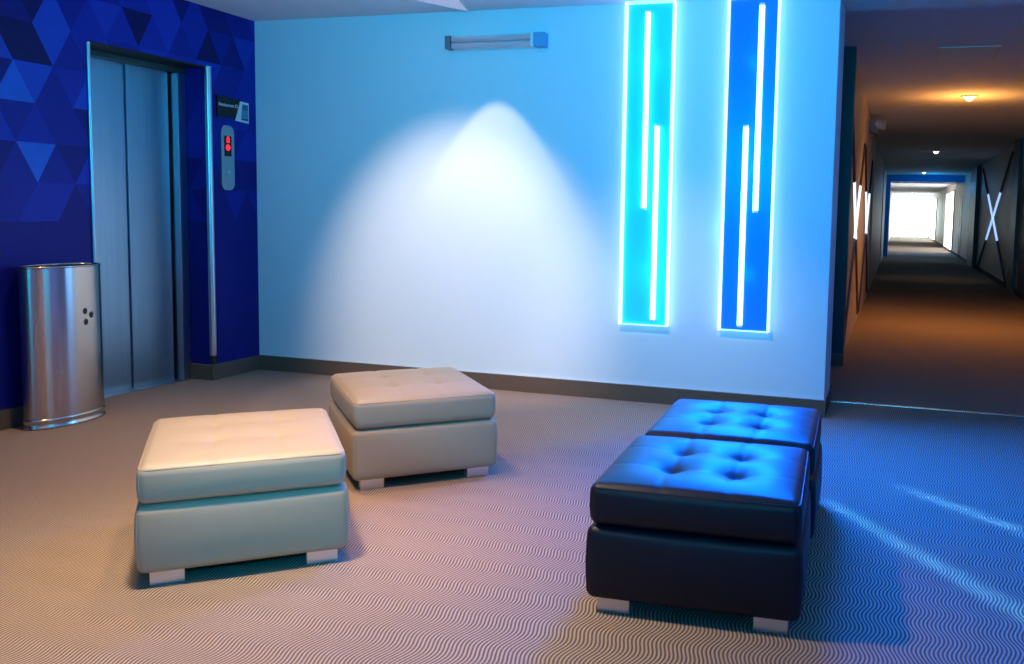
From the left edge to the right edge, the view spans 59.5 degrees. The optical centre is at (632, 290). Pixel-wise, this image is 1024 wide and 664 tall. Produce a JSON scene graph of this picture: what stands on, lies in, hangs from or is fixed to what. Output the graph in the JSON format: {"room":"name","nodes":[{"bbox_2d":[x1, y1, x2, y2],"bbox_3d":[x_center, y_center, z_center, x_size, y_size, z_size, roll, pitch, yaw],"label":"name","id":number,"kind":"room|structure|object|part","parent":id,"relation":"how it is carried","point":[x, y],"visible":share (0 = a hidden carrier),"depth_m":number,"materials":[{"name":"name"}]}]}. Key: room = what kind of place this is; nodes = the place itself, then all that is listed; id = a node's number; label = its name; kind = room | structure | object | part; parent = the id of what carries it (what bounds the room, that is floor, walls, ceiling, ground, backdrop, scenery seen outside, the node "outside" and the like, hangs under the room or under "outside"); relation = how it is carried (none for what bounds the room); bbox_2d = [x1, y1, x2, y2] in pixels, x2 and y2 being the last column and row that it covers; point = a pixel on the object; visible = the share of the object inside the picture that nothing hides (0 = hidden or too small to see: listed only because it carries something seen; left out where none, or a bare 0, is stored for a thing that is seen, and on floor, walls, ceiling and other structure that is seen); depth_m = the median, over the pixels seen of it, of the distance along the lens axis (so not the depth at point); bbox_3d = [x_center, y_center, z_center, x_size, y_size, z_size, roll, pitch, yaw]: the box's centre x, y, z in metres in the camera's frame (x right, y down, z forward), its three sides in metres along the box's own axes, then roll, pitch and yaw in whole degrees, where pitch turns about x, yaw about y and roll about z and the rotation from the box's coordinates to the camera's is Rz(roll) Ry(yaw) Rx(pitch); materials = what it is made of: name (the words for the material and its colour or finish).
{"room":"elevator lobby","nodes":[
{"label":"elevator lobby","id":0,"kind":"room"},
{"bbox_2d":[0,0,92,409],"bbox_3d":[-4.572,-0.380,2.648,0.730,2.690,6.125,3,5,17],"label":"wall","id":1,"kind":"structure","parent":0,"point":[45,199],"depth_m":5.11,"materials":[{"name":"blue paper"}]},
{"bbox_2d":[0,405,22,430],"bbox_3d":[-4.244,0.919,2.655,0.014,0.116,6.125,3,5,17],"label":"baseboard","id":2,"kind":"structure","parent":1,"relation":"attached to","point":[12,417],"depth_m":5.02,"materials":[{"name":"plastic"}]},
{"bbox_2d":[85,42,96,262],"bbox_3d":[-3.342,-0.387,5.485,0.026,2.260,0.026,3,5,17],"label":"guard","id":3,"kind":"object","parent":1,"relation":"attached to","point":[88,58],"visible":0.59,"depth_m":5.44,"materials":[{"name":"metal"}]},
{"bbox_2d":[90,49,191,398],"bbox_3d":[-3.491,-0.438,6.036,0.263,2.258,0.969,3,5,17],"label":"elevator door","id":4,"kind":"structure","parent":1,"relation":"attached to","point":[139,106],"depth_m":6.14,"materials":[{"name":"metal"}]},
{"bbox_3d":[-3.543,-0.405,5.825,0.032,2.216,0.497,3,5,17],"label":"door panel","id":5,"kind":"part","parent":4,"relation":"part of","materials":[{"name":"metal"}]},
{"bbox_3d":[-3.461,0.687,6.114,0.145,0.006,0.945,3,5,17],"label":"sill","id":6,"kind":"part","parent":4,"relation":"part of","materials":[{"name":"metal"}]},
{"bbox_3d":[-3.405,-0.438,6.231,0.032,2.216,0.357,3,5,17],"label":"door panel","id":7,"kind":"part","parent":4,"relation":"part of","materials":[{"name":"metal"}]},
{"bbox_2d":[86,0,206,65],"bbox_3d":[-3.525,-1.788,5.938,0.730,0.418,0.977,3,5,17],"label":"wall","id":8,"kind":"structure","parent":0,"point":[173,29],"depth_m":5.85,"materials":[{"name":"blue paper"}]},
{"bbox_2d":[87,40,203,68],"bbox_3d":[-3.435,-1.568,5.927,0.529,0.011,0.975,3,5,17],"label":"trim","id":9,"kind":"structure","parent":8,"relation":"attached to","point":[97,46],"depth_m":5.87,"materials":[{"name":"silver"}]},
{"bbox_2d":[185,7,258,363],"bbox_3d":[-3.338,-0.714,6.740,0.730,2.690,0.500,3,5,17],"label":"wall","id":10,"kind":"structure","parent":0,"point":[230,39],"depth_m":6.56,"materials":[{"name":"blue paint"}]},
{"bbox_2d":[191,363,211,379],"bbox_3d":[-3.180,0.601,6.532,0.187,0.116,0.012,3,5,17],"label":"baseboard","id":11,"kind":"structure","parent":10,"relation":"attached to","point":[198,370],"depth_m":6.53,"materials":[{"name":"plastic"}]},
{"bbox_2d":[204,66,216,363],"bbox_3d":[-3.056,-0.530,6.408,0.052,2.145,0.052,3,5,17],"label":"guard","id":12,"kind":"object","parent":10,"relation":"attached to","point":[207,69],"visible":1,"depth_m":6.39,"materials":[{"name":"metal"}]},
{"bbox_2d":[219,125,234,189],"bbox_3d":[-2.992,-0.977,6.533,0.027,0.473,0.132,3,5,17],"label":"panel","id":13,"kind":"object","parent":10,"relation":"attached to","point":[226,133],"visible":1,"depth_m":6.52,"materials":[{"name":"metal"}]},
{"bbox_2d":[216,95,242,118],"bbox_3d":[-2.977,-1.350,6.544,0.014,0.158,0.268,3,5,17],"label":"direction sign","id":14,"kind":"object","parent":10,"relation":"attached to","point":[226,107],"visible":1,"depth_m":6.50,"materials":[{"name":"black plastic"}]},
{"bbox_2d":[235,102,248,123],"bbox_3d":[-2.934,-1.337,6.648,0.012,0.157,0.138,3,5,17],"label":"plate","id":15,"kind":"object","parent":14,"relation":"attached to","point":[242,115],"visible":1,"depth_m":6.65,"materials":[{"name":"white plastic"}]},
{"bbox_2d":[241,104,247,121],"bbox_3d":[-2.924,-1.338,6.670,0.002,0.125,0.075,3,5,17],"label":"print","id":16,"kind":"object","parent":15,"relation":"attached to","point":[244,107],"depth_m":6.67,"materials":[{"name":"blue"}]},
{"bbox_2d":[211,355,259,379],"bbox_3d":[-3.014,0.587,6.735,0.014,0.116,0.498,3,5,17],"label":"baseboard","id":17,"kind":"structure","parent":10,"relation":"attached to","point":[252,363],"depth_m":6.71,"materials":[{"name":"black wood"}]},
{"bbox_2d":[0,237,1023,663],"bbox_3d":[7.578,-1.163,30.599,8.000,0.120,67.000,3,5,17],"label":"floor","id":18,"kind":"structure","parent":0,"point":[916,551],"depth_m":3.46,"materials":[{"name":"carpet"}]},
{"bbox_2d":[16,262,105,430],"bbox_3d":[-3.329,0.312,5.171,0.254,0.924,0.506,3,5,17],"label":"waste bin","id":19,"kind":"object","parent":18,"relation":"on","point":[60,304],"visible":1,"depth_m":5.04,"materials":[{"name":"silver metal"}]},
{"bbox_2d":[134,408,348,585],"bbox_3d":[-1.499,0.749,3.424,0.711,0.441,0.780,-1,6,-24],"label":"ottoman","id":20,"kind":"object","parent":18,"relation":"on","point":[220,489],"visible":1,"depth_m":3.10,"materials":[{"name":"beige leather"}]},
{"bbox_2d":[136,408,345,503],"bbox_3d":[-1.496,0.607,3.412,0.685,0.155,0.770,-1,6,-24],"label":"cushion","id":21,"kind":"object","parent":20,"relation":"on","point":[229,458],"depth_m":3.14,"materials":[{"name":"beige leather"}]},
{"bbox_2d":[328,367,496,489],"bbox_3d":[-1.129,0.663,4.489,0.711,0.441,0.780,-1,6,-27],"label":"ottoman","id":22,"kind":"object","parent":18,"relation":"on","point":[387,424],"visible":0.99,"depth_m":4.18,"materials":[{"name":"beige leather"}]},
{"bbox_2d":[330,367,495,428],"bbox_3d":[-1.126,0.521,4.477,0.685,0.155,0.770,-1,6,-27],"label":"cushion","id":23,"kind":"object","parent":22,"relation":"on","point":[435,397],"depth_m":4.22,"materials":[{"name":"beige leather"}]},
{"bbox_2d":[585,435,810,634],"bbox_3d":[0.263,0.812,3.108,0.716,0.448,0.710,2,5,13],"label":"ottoman","id":24,"kind":"object","parent":18,"relation":"on","point":[716,526],"visible":1,"depth_m":2.79,"materials":[{"name":"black leather"}]},
{"bbox_2d":[590,435,809,543],"bbox_3d":[0.266,0.667,3.095,0.690,0.156,0.700,2,5,13],"label":"cushion","id":25,"kind":"object","parent":24,"relation":"on","point":[703,491],"depth_m":2.82,"materials":[{"name":"black leather"}]},
{"bbox_2d":[645,399,821,538],"bbox_3d":[0.450,0.756,3.799,0.716,0.448,0.710,3,5,14],"label":"ottoman","id":26,"kind":"object","parent":18,"relation":"on","point":[749,423],"visible":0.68,"depth_m":3.64,"materials":[{"name":"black leather"}]},
{"bbox_2d":[645,399,821,476],"bbox_3d":[0.453,0.610,3.786,0.690,0.156,0.700,3,5,14],"label":"cushion","id":27,"kind":"object","parent":26,"relation":"on","point":[749,423],"depth_m":3.66,"materials":[{"name":"black leather"}]},
{"bbox_2d":[831,46,856,360],"bbox_3d":[1.511,-0.730,7.812,0.804,2.750,0.120,3,5,17],"label":"pier","id":28,"kind":"object","parent":18,"relation":"on","point":[850,52],"visible":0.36,"depth_m":7.65,"materials":[{"name":"grey paint"}]},
{"bbox_2d":[831,353,842,365],"bbox_3d":[1.761,0.607,7.777,0.186,0.104,0.012,3,5,17],"label":"baseboard","id":29,"kind":"object","parent":28,"relation":"attached to","point":[836,359],"visible":0.64,"depth_m":7.76,"materials":[{"name":"carpet"}]},
{"bbox_2d":[831,400,1023,417],"bbox_3d":[2.575,0.840,5.895,2.442,0.006,0.040,3,5,17],"label":"trim","id":30,"kind":"structure","parent":18,"relation":"on","point":[831,400],"depth_m":6.05,"materials":[{"name":"silver metal"}]},
{"bbox_2d":[254,0,845,399],"bbox_3d":[-1.096,-0.652,6.606,5.105,2.690,0.524,3,5,17],"label":"wall","id":31,"kind":"structure","parent":0,"point":[422,203],"depth_m":6.25,"materials":[{"name":"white paint"}]},
{"bbox_2d":[445,32,547,50],"bbox_3d":[-0.949,-1.730,6.152,0.753,0.097,0.089,3,5,17],"label":"light fixture","id":32,"kind":"object","parent":31,"relation":"attached to","point":[535,40],"visible":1,"depth_m":6.11,"materials":[{"name":"white plastic"}]},
{"bbox_2d":[259,354,825,417],"bbox_3d":[-0.847,0.668,6.356,4.387,0.116,0.014,3,5,17],"label":"baseboard","id":33,"kind":"structure","parent":31,"relation":"attached to","point":[531,384],"depth_m":6.23,"materials":[{"name":"plastic"}]},
{"bbox_2d":[618,0,676,326],"bbox_3d":[0.101,-0.831,5.922,0.340,2.145,0.063,3,5,17],"label":"light panel","id":34,"kind":"object","parent":31,"relation":"attached to","point":[650,26],"visible":1,"depth_m":5.92,"materials":[{"name":"blue plastic"}]},
{"bbox_2d":[717,0,780,332],"bbox_3d":[0.756,-0.799,5.727,0.335,2.145,0.063,3,5,17],"label":"light panel","id":35,"kind":"object","parent":31,"relation":"attached to","point":[753,26],"visible":1,"depth_m":5.73,"materials":[{"name":"blue plastic"}]},
{"bbox_2d":[824,385,831,415],"bbox_3d":[1.325,0.749,5.990,0.012,0.116,0.524,3,5,17],"label":"baseboard","id":36,"kind":"structure","parent":31,"relation":"attached to","point":[827,398],"depth_m":5.97,"materials":[{"name":"plastic"}]},
{"bbox_2d":[186,0,1023,20],"bbox_3d":[-0.801,-1.721,2.344,8.000,0.200,8.324,3,5,17],"label":"ceiling","id":37,"kind":"structure","parent":0,"point":[254,10],"depth_m":6.09,"materials":[{"name":"white paint"}]},
{"bbox_2d":[416,0,468,11],"bbox_3d":[-1.444,-1.925,5.697,0.971,0.010,1.193,3,5,17],"label":"recessed light","id":38,"kind":"object","parent":37,"relation":"in","point":[455,4],"visible":1,"depth_m":6.00,"materials":[{"name":"white"}]},
{"bbox_2d":[844,64,892,348],"bbox_3d":[9.534,-2.904,34.493,0.765,2.750,55.770,3,5,17],"label":"wall","id":39,"kind":"structure","parent":0,"point":[876,217],"depth_m":11.93,"materials":[{"name":"beige paint"}]},
{"bbox_2d":[844,118,865,346],"bbox_3d":[2.417,-0.639,9.569,0.032,2.123,3.016,3,5,17],"label":"wall light","id":40,"kind":"object","parent":39,"relation":"attached to","point":[854,250],"visible":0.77,"depth_m":9.30,"materials":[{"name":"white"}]},
{"bbox_2d":[858,145,872,311],"bbox_3d":[3.381,-0.900,12.766,0.032,2.123,3.116,3,5,17],"label":"wall light","id":41,"kind":"object","parent":39,"relation":"attached to","point":[866,207],"visible":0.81,"depth_m":12.35,"materials":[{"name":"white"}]},
{"bbox_2d":[869,120,885,133],"bbox_3d":[3.491,-2.320,12.539,0.224,0.173,0.350,3,5,17],"label":"lamp","id":42,"kind":"object","parent":39,"relation":"attached to","point":[878,124],"visible":0.99,"depth_m":12.43,"materials":[{"name":"grey plastic"}]},
{"bbox_2d":[883,175,964,255],"bbox_3d":[9.982,-2.528,30.339,2.495,2.750,1.500,3,5,17],"label":"trim","id":43,"kind":"structure","parent":39,"relation":"attached to","point":[928,179],"depth_m":29.79,"materials":[{"name":"blue paint"}]},
{"bbox_2d":[893,197,930,198],"bbox_3d":[19.144,-5.053,61.293,3.700,2.750,1.140,3,5,17],"label":"wall","id":44,"kind":"structure","parent":0,"point":[893,197],"depth_m":60.55,"materials":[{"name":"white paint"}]},
{"bbox_2d":[891,198,930,237],"bbox_3d":[19.116,-4.947,60.645,2.495,2.650,0.110,3,5,17],"label":"window","id":45,"kind":"structure","parent":44,"relation":"in","point":[910,217],"depth_m":60.64,"materials":[{"name":"white"}]},
{"bbox_2d":[844,4,1023,197],"bbox_3d":[10.899,-4.285,33.704,3.700,0.200,58.676,3,5,17],"label":"ceiling","id":46,"kind":"structure","parent":0,"point":[923,109],"depth_m":9.72,"materials":[{"name":"white paint"}]},
{"bbox_2d":[936,45,1001,61],"bbox_3d":[2.939,-2.070,7.750,0.490,0.008,0.690,3,5,17],"label":"ceiling hatch","id":47,"kind":"object","parent":46,"relation":"attached to","point":[967,53],"visible":1,"depth_m":7.72,"materials":[{"name":"white paint"}]},
{"bbox_2d":[961,95,977,100],"bbox_3d":[3.963,-2.271,10.384,0.194,0.095,0.194,3,5,17],"label":"recessed light","id":48,"kind":"object","parent":46,"relation":"in","point":[967,97],"visible":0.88,"depth_m":10.34,"materials":[{"name":"white plastic"}]},
{"bbox_3d":[3.963,-2.271,10.384,0.105,0.095,0.105,3,5,17],"label":"bulb","id":49,"kind":"part","parent":48,"relation":"part of","materials":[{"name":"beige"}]},
{"bbox_2d":[929,144,1023,288],"bbox_3d":[11.258,-2.425,29.491,0.440,2.750,66.800,3,5,17],"label":"wall","id":50,"kind":"structure","parent":0,"point":[995,168],"depth_m":20.79,"materials":[{"name":"beige paint"}]},
{"bbox_2d":[930,199,936,241],"bbox_3d":[18.127,-4.207,53.152,0.050,2.450,7.160,3,5,17],"label":"window","id":51,"kind":"structure","parent":50,"relation":"in","point":[934,203],"depth_m":52.87,"materials":[{"name":"white"}]},
{"bbox_2d":[943,189,955,252],"bbox_3d":[13.236,-2.886,36.924,0.050,2.450,6.160,3,5,17],"label":"window","id":52,"kind":"structure","parent":50,"relation":"in","point":[950,198],"depth_m":36.59,"materials":[{"name":"white"}]},
{"bbox_2d":[933,239,965,261],"bbox_3d":[13.889,-1.895,39.218,0.014,0.104,28.400,3,5,17],"label":"baseboard","id":53,"kind":"structure","parent":50,"relation":"attached to","point":[940,244],"depth_m":32.47,"materials":[{"name":"carpet"}]},
{"bbox_2d":[957,196,962,254],"bbox_3d":[11.285,-2.182,30.446,0.030,2.100,1.400,3,5,17],"label":"door","id":54,"kind":"structure","parent":50,"relation":"in","point":[961,197],"depth_m":30.32,"materials":[{"name":"grey paint"}]},
{"bbox_2d":[966,165,980,267],"bbox_3d":[9.503,-2.033,24.605,0.100,2.750,2.000,3,5,17],"label":"trim","id":55,"kind":"structure","parent":50,"relation":"attached to","point":[976,171],"depth_m":23.90,"materials":[{"name":"grey paint"}]},
{"bbox_2d":[975,265,1005,287],"bbox_3d":[8.134,-0.340,20.127,0.014,0.104,7.600,3,5,17],"label":"baseboard","id":56,"kind":"structure","parent":50,"relation":"attached to","point":[994,278],"depth_m":19.56,"materials":[{"name":"carpet"}]},
{"bbox_2d":[977,151,1013,283],"bbox_3d":[8.133,-1.625,19.918,0.060,2.548,6.219,3,5,17],"label":"wall light","id":57,"kind":"object","parent":50,"relation":"attached to","point":[1012,153],"visible":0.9,"depth_m":19.17,"materials":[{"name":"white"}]},
{"bbox_2d":[1006,138,1023,293],"bbox_3d":[6.932,-1.333,16.008,0.060,2.750,0.800,3,5,17],"label":"trim","id":58,"kind":"structure","parent":50,"relation":"attached to","point":[1019,144],"depth_m":15.75,"materials":[{"name":"grey paint"}]},
{"bbox_2d":[1014,288,1023,299],"bbox_3d":[4.192,0.725,7.050,0.014,0.104,18.200,3,5,17],"label":"baseboard","id":59,"kind":"structure","parent":50,"relation":"attached to","point":[1019,294],"depth_m":15.06,"materials":[{"name":"carpet"}]},
{"bbox_2d":[1017,177,1023,293],"bbox_3d":[6.594,-0.915,14.887,0.030,2.100,1.000,3,5,17],"label":"door","id":60,"kind":"structure","parent":50,"relation":"in","point":[1020,278],"depth_m":15.11,"materials":[{"name":"grey paint"}]}
]}

